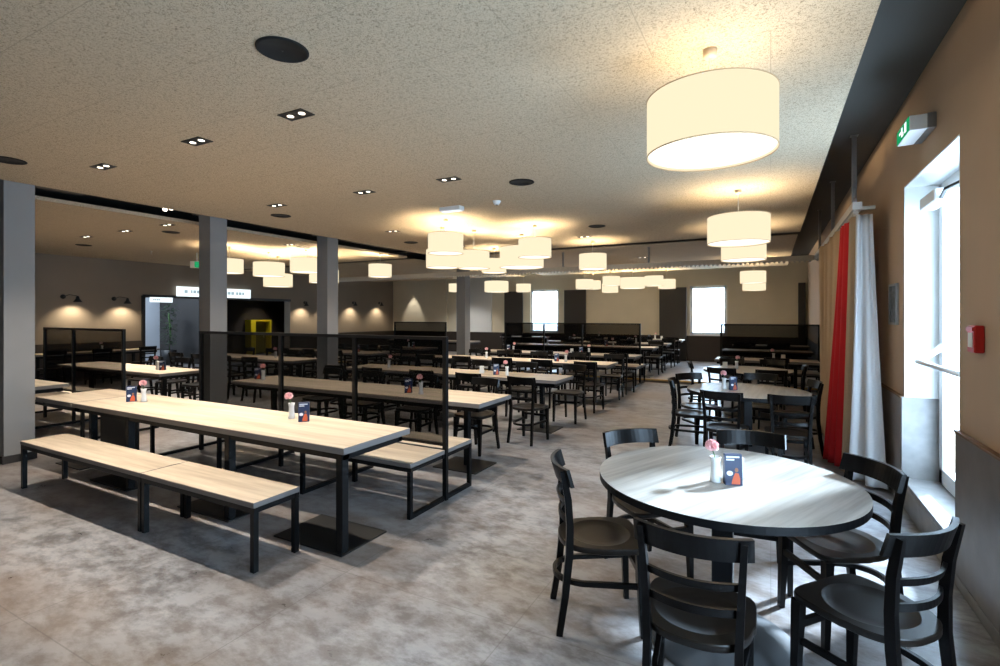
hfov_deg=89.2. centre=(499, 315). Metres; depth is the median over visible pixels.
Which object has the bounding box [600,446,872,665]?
round table
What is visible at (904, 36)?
ceiling slab
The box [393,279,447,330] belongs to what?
wall
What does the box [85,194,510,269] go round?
ceiling
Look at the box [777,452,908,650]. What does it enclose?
cafe chair
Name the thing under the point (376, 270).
lamp
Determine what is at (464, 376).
cafe chair
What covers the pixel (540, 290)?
window
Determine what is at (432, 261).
lamp
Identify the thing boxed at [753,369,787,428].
cafe chair
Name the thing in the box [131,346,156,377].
cafe chair
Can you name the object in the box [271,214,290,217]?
ceiling speaker
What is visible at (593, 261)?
lamp
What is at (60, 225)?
ceiling
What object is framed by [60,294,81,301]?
wall lamp
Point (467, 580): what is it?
floor
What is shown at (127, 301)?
wall lamp
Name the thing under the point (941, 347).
push bar
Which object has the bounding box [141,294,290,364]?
trim opening
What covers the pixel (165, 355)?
potted plant
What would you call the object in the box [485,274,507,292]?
lamp
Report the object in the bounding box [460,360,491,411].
cafe chair
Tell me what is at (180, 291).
lit sign
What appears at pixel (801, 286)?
wall panel
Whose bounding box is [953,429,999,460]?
trim
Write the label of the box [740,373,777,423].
cafe chair
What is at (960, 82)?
wall
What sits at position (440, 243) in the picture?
lamp
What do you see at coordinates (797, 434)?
cafe chair
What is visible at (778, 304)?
wall
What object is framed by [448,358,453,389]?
cafe chair
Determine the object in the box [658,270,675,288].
lamp
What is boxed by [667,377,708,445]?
cafe chair
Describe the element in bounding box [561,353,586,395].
cafe chair
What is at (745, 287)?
lamp
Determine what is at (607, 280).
lamp
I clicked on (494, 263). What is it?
lamp
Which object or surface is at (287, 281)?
lamp
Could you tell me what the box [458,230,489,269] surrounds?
lamp
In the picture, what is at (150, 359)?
cafe chair
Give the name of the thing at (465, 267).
diffuser
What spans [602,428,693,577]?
cafe chair
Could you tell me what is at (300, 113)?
recessed light
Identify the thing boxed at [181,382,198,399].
cafe chair
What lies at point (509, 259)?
lamp
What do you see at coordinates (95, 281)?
wall
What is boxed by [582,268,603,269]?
diffuser
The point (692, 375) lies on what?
cafe chair
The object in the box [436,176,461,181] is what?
recessed light
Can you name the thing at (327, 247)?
column
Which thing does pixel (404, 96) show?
ceiling
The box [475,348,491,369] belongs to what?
cafe chair
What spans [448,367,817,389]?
trim
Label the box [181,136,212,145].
recessed light
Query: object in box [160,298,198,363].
wall
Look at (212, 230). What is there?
column
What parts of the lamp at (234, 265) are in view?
lamp shade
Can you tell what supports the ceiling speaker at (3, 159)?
attached to the ceiling at (404, 96)
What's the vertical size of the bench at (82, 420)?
0.450 m
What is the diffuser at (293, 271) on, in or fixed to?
attached to the lamp at (303, 265)
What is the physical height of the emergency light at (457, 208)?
0.066 m
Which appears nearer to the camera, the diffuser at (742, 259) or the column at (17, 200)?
the column at (17, 200)
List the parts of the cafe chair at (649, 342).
post, seat, rail, post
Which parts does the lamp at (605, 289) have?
lamp shade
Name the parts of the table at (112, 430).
floor plate, leg, panel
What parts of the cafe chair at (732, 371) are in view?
post, rail, post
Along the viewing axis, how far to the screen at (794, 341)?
11.10 m
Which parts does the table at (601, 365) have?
floor plate, leg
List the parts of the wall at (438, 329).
rail, post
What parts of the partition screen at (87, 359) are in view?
post, panel, rail, post, rail, panel, post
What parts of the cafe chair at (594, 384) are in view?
post, rail, seat, post, leg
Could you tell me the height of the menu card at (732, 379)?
0.160 m
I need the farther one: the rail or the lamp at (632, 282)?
the lamp at (632, 282)
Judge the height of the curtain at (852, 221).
2.624 m
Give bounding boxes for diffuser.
[255,275,283,276]
[293,271,316,272]
[428,266,456,268]
[430,252,461,254]
[461,267,487,268]
[501,266,541,268]
[520,256,548,257]
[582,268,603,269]
[648,133,777,168]
[708,239,768,245]
[723,258,763,261]
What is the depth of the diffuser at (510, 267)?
9.37 m
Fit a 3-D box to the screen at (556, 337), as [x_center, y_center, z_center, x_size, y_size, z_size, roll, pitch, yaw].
[1.754,0.917,13.041,3.690,1.455,0.036,0,0,28]
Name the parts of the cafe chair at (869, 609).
leg, leg, seat, post, rail, post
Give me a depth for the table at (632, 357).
11.64 m
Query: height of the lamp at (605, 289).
0.716 m
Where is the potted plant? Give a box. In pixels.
[159,304,182,364]
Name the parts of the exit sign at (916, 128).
mounting plate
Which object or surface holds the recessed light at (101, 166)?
in the ceiling at (404, 96)
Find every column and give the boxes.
[0,179,34,456]
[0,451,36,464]
[199,215,226,331]
[317,236,337,333]
[457,269,469,368]
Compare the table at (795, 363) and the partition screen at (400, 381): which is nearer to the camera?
the partition screen at (400, 381)
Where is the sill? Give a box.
[907,478,954,529]
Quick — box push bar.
[915,343,958,376]
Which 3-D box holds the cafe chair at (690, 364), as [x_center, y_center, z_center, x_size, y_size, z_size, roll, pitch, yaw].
[3.394,1.216,8.499,0.479,0.863,0.424,0,0,20]
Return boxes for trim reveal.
[904,134,959,429]
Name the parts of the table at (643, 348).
leg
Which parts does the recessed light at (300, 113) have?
recess plate, recess plate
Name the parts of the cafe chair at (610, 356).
post, seat, rail, leg, post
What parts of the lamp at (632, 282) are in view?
lamp shade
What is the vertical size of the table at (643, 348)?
0.750 m
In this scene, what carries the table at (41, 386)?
on the floor at (467, 580)
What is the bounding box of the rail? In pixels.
[339,134,875,281]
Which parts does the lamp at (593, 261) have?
lamp shade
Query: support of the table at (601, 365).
on the floor at (467, 580)
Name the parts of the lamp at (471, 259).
lamp shade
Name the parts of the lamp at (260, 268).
lamp shade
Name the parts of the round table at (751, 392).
leg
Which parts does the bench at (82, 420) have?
floor rail, seat, frame, floor rail, leg, floor rail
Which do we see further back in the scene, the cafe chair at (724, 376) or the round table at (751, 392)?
the cafe chair at (724, 376)
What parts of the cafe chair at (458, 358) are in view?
post, rail, post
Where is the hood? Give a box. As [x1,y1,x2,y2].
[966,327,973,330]
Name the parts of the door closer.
arm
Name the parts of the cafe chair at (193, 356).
post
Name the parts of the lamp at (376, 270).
lamp shade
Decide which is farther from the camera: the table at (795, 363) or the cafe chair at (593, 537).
the table at (795, 363)
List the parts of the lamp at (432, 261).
lamp shade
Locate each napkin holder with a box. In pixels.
[479,366,483,372]
[742,457,745,478]
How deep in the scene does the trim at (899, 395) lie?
4.73 m
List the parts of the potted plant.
pot, stem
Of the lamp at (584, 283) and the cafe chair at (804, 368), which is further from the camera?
the lamp at (584, 283)
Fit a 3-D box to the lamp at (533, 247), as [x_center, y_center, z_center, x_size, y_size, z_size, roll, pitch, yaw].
[0.572,-1.220,8.333,0.546,0.536,0.546,0,0,28]
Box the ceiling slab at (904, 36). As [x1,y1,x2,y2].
[35,0,966,269]
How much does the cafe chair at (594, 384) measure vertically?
0.863 m
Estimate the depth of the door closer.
3.85 m
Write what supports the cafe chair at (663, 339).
on the floor at (682, 367)
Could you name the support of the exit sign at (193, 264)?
hanging from the ceiling at (60, 225)
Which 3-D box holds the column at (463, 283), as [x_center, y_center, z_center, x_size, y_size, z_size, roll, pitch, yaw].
[-1.030,0.018,14.250,0.280,3.253,0.270,0,0,28]
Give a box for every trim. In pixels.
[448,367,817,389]
[881,383,903,397]
[903,489,942,561]
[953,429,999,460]
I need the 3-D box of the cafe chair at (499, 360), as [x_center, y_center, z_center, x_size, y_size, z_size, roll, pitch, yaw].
[0.105,1.216,9.602,0.424,0.863,0.479,0,0,25]
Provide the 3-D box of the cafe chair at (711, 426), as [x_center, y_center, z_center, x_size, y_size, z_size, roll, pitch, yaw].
[2.392,1.216,5.401,0.424,0.863,0.479,0,0,35]
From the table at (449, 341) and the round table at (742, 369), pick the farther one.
the table at (449, 341)
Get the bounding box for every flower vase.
[139,380,146,401]
[153,356,158,369]
[284,392,294,418]
[503,360,508,375]
[705,439,721,482]
[720,370,726,388]
[735,356,739,368]
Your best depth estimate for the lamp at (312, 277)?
12.06 m
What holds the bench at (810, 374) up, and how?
on the floor at (467, 580)
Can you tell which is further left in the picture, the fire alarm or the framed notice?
the framed notice
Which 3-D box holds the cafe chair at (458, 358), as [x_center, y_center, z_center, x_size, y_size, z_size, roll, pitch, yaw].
[-0.678,1.216,10.004,0.424,0.863,0.479,0,0,27]
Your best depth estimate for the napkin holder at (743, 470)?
2.76 m
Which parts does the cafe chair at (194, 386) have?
leg, seat, leg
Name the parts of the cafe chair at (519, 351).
rail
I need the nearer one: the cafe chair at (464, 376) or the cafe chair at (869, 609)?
the cafe chair at (869, 609)
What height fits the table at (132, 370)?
0.750 m
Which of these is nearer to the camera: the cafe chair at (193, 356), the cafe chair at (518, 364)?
the cafe chair at (518, 364)
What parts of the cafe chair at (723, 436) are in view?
rail, post, leg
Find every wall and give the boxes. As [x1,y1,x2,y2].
[35,253,393,379]
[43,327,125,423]
[145,297,159,360]
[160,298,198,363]
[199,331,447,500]
[227,300,283,332]
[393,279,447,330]
[394,322,446,336]
[447,261,807,361]
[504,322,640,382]
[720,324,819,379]
[808,0,999,633]
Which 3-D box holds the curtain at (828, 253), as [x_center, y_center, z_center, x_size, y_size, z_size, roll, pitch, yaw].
[4.389,0.303,6.676,0.239,2.625,2.190,0,0,28]
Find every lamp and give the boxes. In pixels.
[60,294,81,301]
[111,297,131,303]
[227,246,243,273]
[253,252,284,277]
[263,256,292,287]
[290,250,316,273]
[309,270,338,282]
[369,253,391,277]
[426,227,457,268]
[428,219,462,255]
[449,283,456,291]
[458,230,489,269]
[482,248,505,273]
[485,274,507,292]
[500,234,543,269]
[516,275,530,291]
[518,225,550,258]
[576,270,592,288]
[579,241,606,270]
[586,273,600,289]
[602,271,617,292]
[603,276,619,285]
[620,271,644,288]
[645,275,662,286]
[646,47,779,171]
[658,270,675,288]
[707,189,770,246]
[721,244,766,262]
[740,270,765,283]
[742,263,765,290]
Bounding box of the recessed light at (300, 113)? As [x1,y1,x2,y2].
[277,108,314,120]
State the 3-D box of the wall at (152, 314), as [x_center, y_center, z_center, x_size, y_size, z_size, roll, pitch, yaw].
[-13.012,0.245,16.754,0.060,2.800,3.400,0,0,28]
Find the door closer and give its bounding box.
[920,180,958,210]
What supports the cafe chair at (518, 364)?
on the floor at (467, 580)
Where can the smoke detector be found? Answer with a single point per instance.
(495, 202)
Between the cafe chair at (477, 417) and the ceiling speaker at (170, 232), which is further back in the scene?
the ceiling speaker at (170, 232)
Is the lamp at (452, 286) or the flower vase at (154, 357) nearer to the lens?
the flower vase at (154, 357)
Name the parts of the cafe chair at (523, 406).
post, rail, leg, seat, post, leg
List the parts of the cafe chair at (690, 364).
rail, post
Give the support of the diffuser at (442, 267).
attached to the lamp at (432, 261)
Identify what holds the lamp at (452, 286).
hanging from the ceiling at (405, 266)
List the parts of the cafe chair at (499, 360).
rail, post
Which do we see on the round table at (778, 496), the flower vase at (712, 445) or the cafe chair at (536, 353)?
the flower vase at (712, 445)
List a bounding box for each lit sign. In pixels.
[150,297,172,302]
[176,286,250,298]
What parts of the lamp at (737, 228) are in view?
lamp shade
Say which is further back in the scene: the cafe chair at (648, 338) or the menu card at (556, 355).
the cafe chair at (648, 338)
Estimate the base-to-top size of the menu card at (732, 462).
0.160 m
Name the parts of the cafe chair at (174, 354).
rail, post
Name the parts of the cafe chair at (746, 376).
rail, seat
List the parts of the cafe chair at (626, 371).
post, rail, seat, post, leg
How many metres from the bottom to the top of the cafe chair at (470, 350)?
0.863 m
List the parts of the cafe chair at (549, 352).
seat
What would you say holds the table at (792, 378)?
on the floor at (682, 367)
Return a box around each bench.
[20,433,187,531]
[35,391,158,438]
[141,461,299,573]
[150,425,471,519]
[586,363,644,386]
[719,370,819,393]
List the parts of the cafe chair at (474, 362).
seat, rail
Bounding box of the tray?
[742,470,745,478]
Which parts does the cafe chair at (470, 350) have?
seat, rail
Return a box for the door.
[939,170,958,496]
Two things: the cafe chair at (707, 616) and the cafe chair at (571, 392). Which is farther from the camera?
the cafe chair at (571, 392)
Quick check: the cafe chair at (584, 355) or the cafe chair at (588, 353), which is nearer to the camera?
the cafe chair at (584, 355)
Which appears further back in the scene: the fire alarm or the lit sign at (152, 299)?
the lit sign at (152, 299)
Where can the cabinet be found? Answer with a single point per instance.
(250, 325)
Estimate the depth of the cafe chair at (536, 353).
10.99 m
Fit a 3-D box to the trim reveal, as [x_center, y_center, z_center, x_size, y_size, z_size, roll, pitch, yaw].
[3.273,-0.205,3.688,0.259,1.821,1.472,0,0,28]
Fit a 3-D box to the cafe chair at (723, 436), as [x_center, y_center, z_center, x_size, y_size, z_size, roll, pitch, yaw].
[1.619,1.216,3.250,0.424,0.863,0.479,0,0,22]
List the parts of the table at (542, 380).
floor plate, leg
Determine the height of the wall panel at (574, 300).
2.540 m
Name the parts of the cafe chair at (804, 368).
post, rail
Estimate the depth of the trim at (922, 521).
3.89 m
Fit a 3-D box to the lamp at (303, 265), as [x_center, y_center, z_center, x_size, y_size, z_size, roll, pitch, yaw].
[-4.390,-1.230,11.481,0.686,0.516,0.686,0,0,28]
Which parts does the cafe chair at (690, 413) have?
post, rail, post, seat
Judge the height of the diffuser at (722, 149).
0.001 m
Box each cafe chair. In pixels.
[36,368,42,378]
[127,356,162,394]
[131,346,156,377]
[155,357,191,399]
[168,352,198,389]
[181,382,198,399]
[190,353,198,391]
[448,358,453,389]
[452,355,470,390]
[453,377,499,456]
[455,372,494,437]
[459,349,483,383]
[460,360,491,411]
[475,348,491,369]
[490,350,513,389]
[491,357,519,404]
[505,349,526,385]
[505,362,537,418]
[507,376,548,446]
[523,351,547,390]
[531,359,559,408]
[536,350,558,388]
[550,449,642,638]
[552,364,586,423]
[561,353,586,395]
[572,351,592,391]
[574,361,603,412]
[600,354,624,399]
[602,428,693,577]
[609,352,634,394]
[633,517,756,665]
[641,337,652,355]
[641,338,646,363]
[644,341,663,374]
[648,341,665,371]
[659,338,675,367]
[665,337,679,363]
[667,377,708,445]
[675,372,721,444]
[687,361,714,402]
[700,389,748,450]
[707,367,737,422]
[716,429,792,596]
[719,358,744,406]
[720,356,743,380]
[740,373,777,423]
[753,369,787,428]
[756,359,785,385]
[764,357,790,405]
[764,394,815,464]
[774,379,823,456]
[775,364,808,421]
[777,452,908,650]
[790,516,964,665]
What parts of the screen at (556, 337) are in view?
post, panel, rail, post, rail, panel, post, panel, rail, post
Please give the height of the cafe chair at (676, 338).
0.863 m
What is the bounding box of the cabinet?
[245,320,270,332]
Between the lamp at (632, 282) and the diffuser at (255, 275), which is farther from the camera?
the lamp at (632, 282)
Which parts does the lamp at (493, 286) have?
lamp shade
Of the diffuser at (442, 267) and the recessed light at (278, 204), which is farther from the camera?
the diffuser at (442, 267)
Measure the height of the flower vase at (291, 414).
0.229 m
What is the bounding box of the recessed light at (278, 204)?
[267,203,286,206]
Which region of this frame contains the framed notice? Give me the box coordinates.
[888,283,898,324]
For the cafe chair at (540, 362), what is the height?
0.863 m
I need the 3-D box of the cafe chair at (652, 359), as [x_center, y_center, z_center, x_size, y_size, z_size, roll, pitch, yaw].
[4.405,1.137,14.239,0.424,0.863,0.479,0,0,28]
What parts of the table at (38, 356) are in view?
leg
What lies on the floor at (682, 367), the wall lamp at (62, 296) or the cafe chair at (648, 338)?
the cafe chair at (648, 338)
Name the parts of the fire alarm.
glass plate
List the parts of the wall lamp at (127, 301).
lamp shade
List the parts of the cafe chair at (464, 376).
post, rail, post, leg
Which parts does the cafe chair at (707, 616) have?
post, leg, rail, seat, post, leg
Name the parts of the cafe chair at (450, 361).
rail, post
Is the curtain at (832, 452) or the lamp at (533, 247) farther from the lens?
the lamp at (533, 247)
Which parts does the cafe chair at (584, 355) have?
seat, rail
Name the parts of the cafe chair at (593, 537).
post, rail, post, seat, leg, leg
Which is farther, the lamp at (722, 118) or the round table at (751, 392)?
the round table at (751, 392)
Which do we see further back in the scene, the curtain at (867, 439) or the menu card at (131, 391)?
the menu card at (131, 391)
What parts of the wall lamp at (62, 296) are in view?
lamp shade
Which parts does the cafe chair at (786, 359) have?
rail, post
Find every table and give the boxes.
[35,348,159,379]
[35,379,68,438]
[36,389,140,470]
[72,394,409,557]
[126,363,198,395]
[433,389,510,474]
[448,340,479,364]
[448,355,617,404]
[448,368,573,433]
[480,349,641,390]
[521,346,658,376]
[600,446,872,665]
[641,339,684,362]
[641,342,671,369]
[687,383,811,454]
[704,366,793,417]
[714,357,819,388]
[728,377,800,385]
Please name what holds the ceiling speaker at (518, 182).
attached to the ceiling at (404, 96)
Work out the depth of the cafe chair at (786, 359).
9.34 m
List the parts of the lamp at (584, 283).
lamp shade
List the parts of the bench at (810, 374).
frame, seat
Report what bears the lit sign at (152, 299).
attached to the wall at (95, 281)
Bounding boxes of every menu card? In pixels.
[126,386,136,401]
[159,360,165,369]
[298,402,309,421]
[493,364,498,374]
[554,353,558,360]
[723,453,742,485]
[729,376,737,389]
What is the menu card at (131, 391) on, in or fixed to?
on the table at (342, 440)
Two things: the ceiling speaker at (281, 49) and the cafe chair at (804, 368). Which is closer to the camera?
the ceiling speaker at (281, 49)
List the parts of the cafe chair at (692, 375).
post, rail, leg, post, seat, leg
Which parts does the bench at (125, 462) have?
leg, leg, frame, seat, leg, leg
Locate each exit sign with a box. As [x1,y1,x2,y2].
[190,253,198,267]
[897,111,936,146]
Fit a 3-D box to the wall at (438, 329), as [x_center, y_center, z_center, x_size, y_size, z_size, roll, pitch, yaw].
[-2.423,0.917,15.271,1.940,1.455,0.036,0,0,28]
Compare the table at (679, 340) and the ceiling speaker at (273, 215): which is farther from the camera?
the table at (679, 340)
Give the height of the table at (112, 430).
0.750 m
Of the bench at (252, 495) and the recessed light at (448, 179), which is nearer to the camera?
the bench at (252, 495)
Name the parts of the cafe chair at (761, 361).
rail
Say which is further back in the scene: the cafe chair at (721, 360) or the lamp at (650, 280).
the lamp at (650, 280)
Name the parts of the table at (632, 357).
floor plate, leg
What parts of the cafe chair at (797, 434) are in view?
post, seat, rail, leg, post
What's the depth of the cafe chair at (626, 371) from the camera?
10.65 m
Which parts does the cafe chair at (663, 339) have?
rail, post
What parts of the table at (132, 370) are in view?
leg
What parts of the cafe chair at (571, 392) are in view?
leg, post, seat, rail, leg, post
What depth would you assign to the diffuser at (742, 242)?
6.02 m
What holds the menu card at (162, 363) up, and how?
on the table at (132, 370)
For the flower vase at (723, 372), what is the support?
on the round table at (751, 392)
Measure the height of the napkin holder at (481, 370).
0.112 m
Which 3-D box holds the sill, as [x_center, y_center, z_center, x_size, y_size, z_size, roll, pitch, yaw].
[3.299,1.424,3.674,0.360,0.042,1.438,0,0,28]
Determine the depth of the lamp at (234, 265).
10.80 m
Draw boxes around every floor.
[0,362,999,665]
[448,351,816,391]
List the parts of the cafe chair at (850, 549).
leg, leg, seat, post, rail, post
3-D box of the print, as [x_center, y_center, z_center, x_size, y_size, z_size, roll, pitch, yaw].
[3.674,-0.105,4.727,0.009,0.340,0.300,0,0,28]
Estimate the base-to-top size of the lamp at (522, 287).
0.616 m
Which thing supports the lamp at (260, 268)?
hanging from the ceiling at (60, 225)
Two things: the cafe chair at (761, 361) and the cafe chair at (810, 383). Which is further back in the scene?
the cafe chair at (761, 361)
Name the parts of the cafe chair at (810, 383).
leg, leg, seat, post, rail, post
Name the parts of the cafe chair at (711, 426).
post, leg, rail, seat, post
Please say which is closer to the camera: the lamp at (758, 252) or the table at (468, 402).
the table at (468, 402)
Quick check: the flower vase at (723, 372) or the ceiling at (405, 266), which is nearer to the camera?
the flower vase at (723, 372)
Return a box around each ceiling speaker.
[0,156,27,164]
[162,231,179,233]
[255,36,308,62]
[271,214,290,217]
[509,179,533,185]
[588,225,604,227]
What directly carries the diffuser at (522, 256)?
attached to the lamp at (533, 247)
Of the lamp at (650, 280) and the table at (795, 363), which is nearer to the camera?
the table at (795, 363)
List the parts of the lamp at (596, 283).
lamp shade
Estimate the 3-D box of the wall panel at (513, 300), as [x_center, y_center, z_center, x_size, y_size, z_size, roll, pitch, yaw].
[0.554,0.295,20.591,0.820,2.540,0.089,0,0,28]
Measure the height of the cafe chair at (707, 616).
0.863 m
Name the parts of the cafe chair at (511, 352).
rail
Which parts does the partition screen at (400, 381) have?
post, rail, panel, post, rail, panel, post, rail, panel, rail, post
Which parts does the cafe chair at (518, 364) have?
leg, post, seat, rail, leg, post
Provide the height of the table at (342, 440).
0.750 m
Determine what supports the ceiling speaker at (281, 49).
attached to the ceiling at (404, 96)
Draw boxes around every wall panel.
[504,291,522,322]
[564,290,585,322]
[659,287,686,360]
[798,283,805,323]
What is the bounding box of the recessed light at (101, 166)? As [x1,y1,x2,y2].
[89,163,116,169]
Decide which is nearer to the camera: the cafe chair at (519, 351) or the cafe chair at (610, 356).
the cafe chair at (610, 356)
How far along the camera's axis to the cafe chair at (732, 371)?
7.63 m
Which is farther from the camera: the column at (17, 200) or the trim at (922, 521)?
the column at (17, 200)
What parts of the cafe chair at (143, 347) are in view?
post, seat, rail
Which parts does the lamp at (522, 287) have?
lamp shade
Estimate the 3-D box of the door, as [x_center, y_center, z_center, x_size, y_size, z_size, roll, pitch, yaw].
[3.396,0.144,3.622,0.100,2.518,1.470,0,0,28]
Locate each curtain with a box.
[819,231,839,435]
[823,222,848,466]
[841,216,855,471]
[849,214,887,489]
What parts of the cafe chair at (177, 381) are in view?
leg, leg, seat, post, rail, post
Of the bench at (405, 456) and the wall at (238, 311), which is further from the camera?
the wall at (238, 311)
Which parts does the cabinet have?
panel, door, panel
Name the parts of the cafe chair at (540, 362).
rail, post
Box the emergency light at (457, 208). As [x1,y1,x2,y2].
[439,205,463,212]
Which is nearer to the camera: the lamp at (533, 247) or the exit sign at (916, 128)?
the exit sign at (916, 128)
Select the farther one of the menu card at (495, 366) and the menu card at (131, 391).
the menu card at (495, 366)
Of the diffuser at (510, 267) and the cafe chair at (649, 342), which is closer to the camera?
the diffuser at (510, 267)
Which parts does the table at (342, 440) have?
floor plate, leg, floor plate, leg, floor plate, leg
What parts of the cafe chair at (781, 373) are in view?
post, rail, post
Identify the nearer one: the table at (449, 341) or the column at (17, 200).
the column at (17, 200)
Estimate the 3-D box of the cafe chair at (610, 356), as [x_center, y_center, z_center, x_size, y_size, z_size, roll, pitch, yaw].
[2.238,1.216,10.112,0.424,0.863,0.479,0,0,24]
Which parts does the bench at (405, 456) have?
leg, floor rail, leg, floor rail, leg, frame, floor rail, seat, leg, seat, floor rail, leg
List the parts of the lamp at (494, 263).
lamp shade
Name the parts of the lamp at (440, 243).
lamp shade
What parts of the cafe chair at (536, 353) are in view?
seat, rail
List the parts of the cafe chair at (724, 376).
seat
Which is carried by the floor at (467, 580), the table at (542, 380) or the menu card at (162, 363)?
the table at (542, 380)
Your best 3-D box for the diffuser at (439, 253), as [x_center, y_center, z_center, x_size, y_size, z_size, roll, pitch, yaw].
[-0.837,-0.967,7.816,0.524,0.001,0.524,0,0,28]
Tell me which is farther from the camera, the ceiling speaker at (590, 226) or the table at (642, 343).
the table at (642, 343)
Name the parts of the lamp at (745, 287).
lamp shade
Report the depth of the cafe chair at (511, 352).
11.40 m
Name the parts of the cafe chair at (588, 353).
post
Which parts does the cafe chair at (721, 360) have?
rail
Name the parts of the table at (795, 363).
leg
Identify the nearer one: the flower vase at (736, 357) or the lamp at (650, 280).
the flower vase at (736, 357)
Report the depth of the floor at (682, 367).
14.17 m
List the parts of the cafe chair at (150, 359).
seat, post, rail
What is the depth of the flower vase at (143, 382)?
5.24 m
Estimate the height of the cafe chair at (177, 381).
0.863 m
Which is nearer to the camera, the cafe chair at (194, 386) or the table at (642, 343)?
the cafe chair at (194, 386)
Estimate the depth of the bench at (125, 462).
4.39 m
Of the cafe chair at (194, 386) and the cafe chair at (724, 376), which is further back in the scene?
the cafe chair at (724, 376)
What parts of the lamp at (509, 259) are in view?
lamp shade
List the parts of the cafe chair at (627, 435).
post, rail, seat, post, leg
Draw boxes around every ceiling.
[0,0,880,253]
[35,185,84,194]
[35,195,406,268]
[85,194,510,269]
[244,259,519,281]
[489,234,797,274]
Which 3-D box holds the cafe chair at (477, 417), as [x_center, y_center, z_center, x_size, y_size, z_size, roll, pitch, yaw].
[-0.275,1.216,6.198,0.424,0.863,0.479,0,0,33]
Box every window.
[531,289,558,322]
[690,285,726,335]
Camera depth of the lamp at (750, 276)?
12.67 m
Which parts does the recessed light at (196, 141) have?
recess plate, recess plate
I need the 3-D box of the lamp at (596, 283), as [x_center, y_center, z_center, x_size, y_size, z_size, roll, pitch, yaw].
[3.279,-1.205,17.861,0.546,0.566,0.546,0,0,28]
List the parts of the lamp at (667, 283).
lamp shade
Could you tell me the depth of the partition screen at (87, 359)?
7.56 m
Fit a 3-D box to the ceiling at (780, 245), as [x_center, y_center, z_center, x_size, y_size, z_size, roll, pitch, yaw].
[3.539,-1.494,14.038,7.860,0.012,6.500,0,0,28]
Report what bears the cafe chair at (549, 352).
on the floor at (467, 580)
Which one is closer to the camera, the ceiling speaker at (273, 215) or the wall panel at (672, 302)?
the ceiling speaker at (273, 215)
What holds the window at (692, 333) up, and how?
in the wall at (778, 304)
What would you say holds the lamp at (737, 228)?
hanging from the ceiling at (404, 96)
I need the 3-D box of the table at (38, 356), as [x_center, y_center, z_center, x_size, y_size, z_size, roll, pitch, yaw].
[-10.219,1.270,12.655,0.650,0.750,2.900,0,0,28]
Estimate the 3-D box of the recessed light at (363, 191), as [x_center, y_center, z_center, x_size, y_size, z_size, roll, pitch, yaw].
[-1.635,-1.485,6.110,0.250,0.006,0.130,0,0,28]
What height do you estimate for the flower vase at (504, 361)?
0.229 m
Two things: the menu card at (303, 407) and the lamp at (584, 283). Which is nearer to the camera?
the menu card at (303, 407)
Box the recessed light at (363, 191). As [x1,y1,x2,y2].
[353,190,375,194]
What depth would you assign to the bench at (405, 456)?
4.59 m
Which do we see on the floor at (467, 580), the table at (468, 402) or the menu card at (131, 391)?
the table at (468, 402)
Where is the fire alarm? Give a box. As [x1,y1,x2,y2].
[966,325,984,352]
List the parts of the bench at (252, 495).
leg, leg, frame, seat, leg, leg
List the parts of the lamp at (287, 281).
lamp shade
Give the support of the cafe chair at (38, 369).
on the floor at (467, 580)
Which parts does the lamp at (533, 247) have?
lamp shade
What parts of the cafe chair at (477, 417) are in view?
leg, seat, post, leg, rail, post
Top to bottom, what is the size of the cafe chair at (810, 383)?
0.863 m
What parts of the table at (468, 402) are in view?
floor plate, leg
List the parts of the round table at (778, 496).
leg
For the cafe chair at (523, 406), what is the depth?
6.55 m
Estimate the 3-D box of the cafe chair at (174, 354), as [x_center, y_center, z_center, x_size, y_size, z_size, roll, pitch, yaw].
[-6.869,1.216,11.005,0.424,0.863,0.479,0,0,22]
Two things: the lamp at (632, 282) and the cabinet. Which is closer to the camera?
the lamp at (632, 282)
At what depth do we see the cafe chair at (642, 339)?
15.91 m
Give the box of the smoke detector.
[493,200,500,204]
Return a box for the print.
[890,286,895,322]

